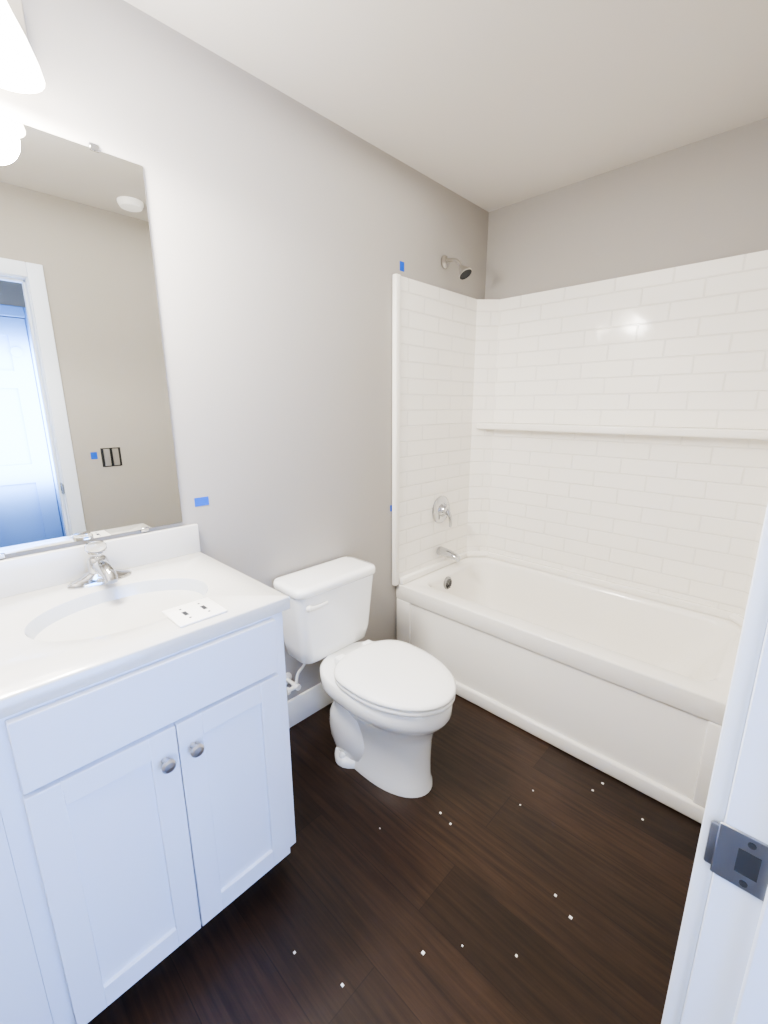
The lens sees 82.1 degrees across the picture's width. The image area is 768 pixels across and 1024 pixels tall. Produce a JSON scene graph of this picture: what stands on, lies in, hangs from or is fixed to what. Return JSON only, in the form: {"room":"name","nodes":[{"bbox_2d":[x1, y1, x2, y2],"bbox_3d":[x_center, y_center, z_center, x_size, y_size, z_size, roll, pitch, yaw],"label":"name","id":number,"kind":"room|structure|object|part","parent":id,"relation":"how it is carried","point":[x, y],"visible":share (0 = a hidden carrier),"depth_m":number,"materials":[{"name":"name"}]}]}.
{"room":"bathroom","nodes":[
{"label":"bathroom","id":0,"kind":"room"},
{"bbox_2d":[0,0,488,700],"bbox_3d":[-0.448,-0.243,1.794,0.120,2.470,4.360,13,18,43],"label":"wall","id":1,"kind":"structure","parent":0,"point":[288,234],"depth_m":1.61,"materials":[{"name":"grey paint"}]},
{"bbox_2d":[0,0,44,93],"bbox_3d":[-0.908,-1.043,0.871,0.205,0.223,0.360,13,18,43],"label":"sconce","id":2,"kind":"object","parent":1,"relation":"attached to","point":[20,71],"visible":1,"depth_m":0.98,"materials":[{"name":"white glass"}]},
{"bbox_2d":[0,116,182,558],"bbox_3d":[-0.897,-0.428,1.173,0.009,1.074,0.600,13,18,43],"label":"mirror glass","id":3,"kind":"object","parent":1,"relation":"attached to","point":[87,451],"visible":1,"depth_m":1.22,"materials":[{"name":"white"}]},
{"bbox_2d":[194,261,403,510],"bbox_3d":[-0.281,-0.501,1.820,0.001,1.181,1.085,13,18,43],"label":"tape","id":4,"kind":"object","parent":1,"relation":"attached to","point":[201,501],"visible":1,"depth_m":1.55,"materials":[{"name":"blue"}]},
{"bbox_2d":[287,683,333,727],"bbox_3d":[-0.312,0.883,2.104,0.014,0.135,1.018,13,18,43],"label":"baseboard","id":5,"kind":"structure","parent":1,"relation":"attached to","point":[308,702],"depth_m":2.03,"materials":[{"name":"white paint"}]},
{"bbox_2d":[87,695,701,1023],"bbox_3d":[0.588,1.211,1.117,3.150,0.052,4.360,13,18,43],"label":"floor","id":6,"kind":"structure","parent":0,"point":[356,901],"depth_m":1.29,"materials":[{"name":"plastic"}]},
{"bbox_2d":[0,523,295,1023],"bbox_3d":[-0.711,0.640,1.181,0.605,1.039,0.782,13,18,43],"label":"bathroom vanity","id":7,"kind":"object","parent":6,"relation":"on","point":[147,821],"visible":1,"depth_m":1.01,"materials":[{"name":"white paint"}]},
{"bbox_2d":[0,523,290,779],"bbox_3d":[-0.727,0.266,1.107,0.563,0.240,0.782,13,18,43],"label":"countertop","id":8,"kind":"structure","parent":7,"relation":"on","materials":[{"name":"stone"}]},
{"bbox_2d":[67,540,131,589],"bbox_3d":[-0.790,0.152,1.242,0.165,0.119,0.164,13,18,43],"label":"faucet","id":9,"kind":"object","parent":8,"relation":"on","point":[101,575],"depth_m":1.25,"materials":[{"name":"silver metal"}]},
{"bbox_2d":[161,597,227,627],"bbox_3d":[-0.468,0.245,1.090,0.114,0.006,0.117,13,18,43],"label":"switch plate","id":10,"kind":"object","parent":7,"relation":"attached to","point":[206,609],"depth_m":1.08,"materials":[{"name":"white plastic"}]},
{"bbox_2d":[273,556,455,797],"bbox_3d":[-0.053,0.652,1.775,0.757,0.736,0.430,13,18,43],"label":"toilet","id":11,"kind":"object","parent":6,"relation":"on","point":[390,713],"visible":0.98,"depth_m":1.70,"materials":[{"name":"white ceramic"}]},
{"bbox_3d":[-0.260,0.370,1.720,0.024,0.027,0.092,13,18,43],"label":"lever","id":12,"kind":"part","parent":11,"relation":"part of","materials":[{"name":"white plastic"}]},
{"bbox_3d":[-0.243,0.422,1.909,0.204,0.351,0.430,13,18,43],"label":"tank","id":13,"kind":"part","parent":11,"relation":"part of","materials":[{"name":"white ceramic"}]},
{"bbox_3d":[0.044,0.617,1.677,0.496,0.049,0.384,13,18,43],"label":"seat lid","id":14,"kind":"part","parent":11,"relation":"part of","materials":[{"name":"white plastic"}]},
{"bbox_2d":[392,250,767,823],"bbox_3d":[0.855,-0.138,1.999,1.504,2.165,0.793,13,18,43],"label":"bathtub","id":15,"kind":"object","parent":6,"relation":"on","point":[579,488],"visible":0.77,"depth_m":2.14,"materials":[{"name":"white plastic"}]},
{"bbox_3d":[0.378,0.245,2.565,0.138,0.064,0.062,13,18,43],"label":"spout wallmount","id":16,"kind":"part","parent":15,"relation":"part of","materials":[{"name":"silver metal"}]},
{"bbox_2d":[124,0,767,211],"bbox_3d":[0.582,-1.239,0.531,3.150,0.050,4.360,13,18,43],"label":"ceiling","id":17,"kind":"structure","parent":0,"point":[489,105],"depth_m":1.44,"materials":[{"name":"grey paint"}]},
{"bbox_2d":[485,117,767,298],"bbox_3d":[1.174,-0.364,2.285,1.510,2.470,0.120,13,18,43],"label":"wall","id":18,"kind":"structure","parent":0,"point":[704,200],"depth_m":1.98,"materials":[{"name":"grey paint"}]},
{"bbox_3d":[0.724,0.017,0.694,0.115,2.470,3.100,13,18,43],"label":"wall","id":19,"kind":"structure","parent":0,"visible":0},
{"bbox_2d":[661,503,767,1023],"bbox_3d":[0.110,0.334,0.115,0.151,2.125,0.960,13,18,43],"label":"door frame","id":20,"kind":"structure","parent":19,"relation":"attached to","point":[728,982],"depth_m":0.45,"materials":[{"name":"white paint"}]},
{"bbox_2d":[703,820,767,901],"bbox_3d":[0.363,0.352,0.448,0.057,0.065,0.006,13,18,43],"label":"strike plate","id":21,"kind":"object","parent":20,"relation":"attached to","point":[725,842],"visible":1,"depth_m":0.45,"materials":[{"name":"silver metal"}]},
{"bbox_3d":[0.364,0.354,0.442,0.018,0.055,0.001,13,18,43],"label":"door jamb strike hole","id":22,"kind":"part","parent":20,"relation":"part of","materials":[{"name":"grey metal"}]}
]}

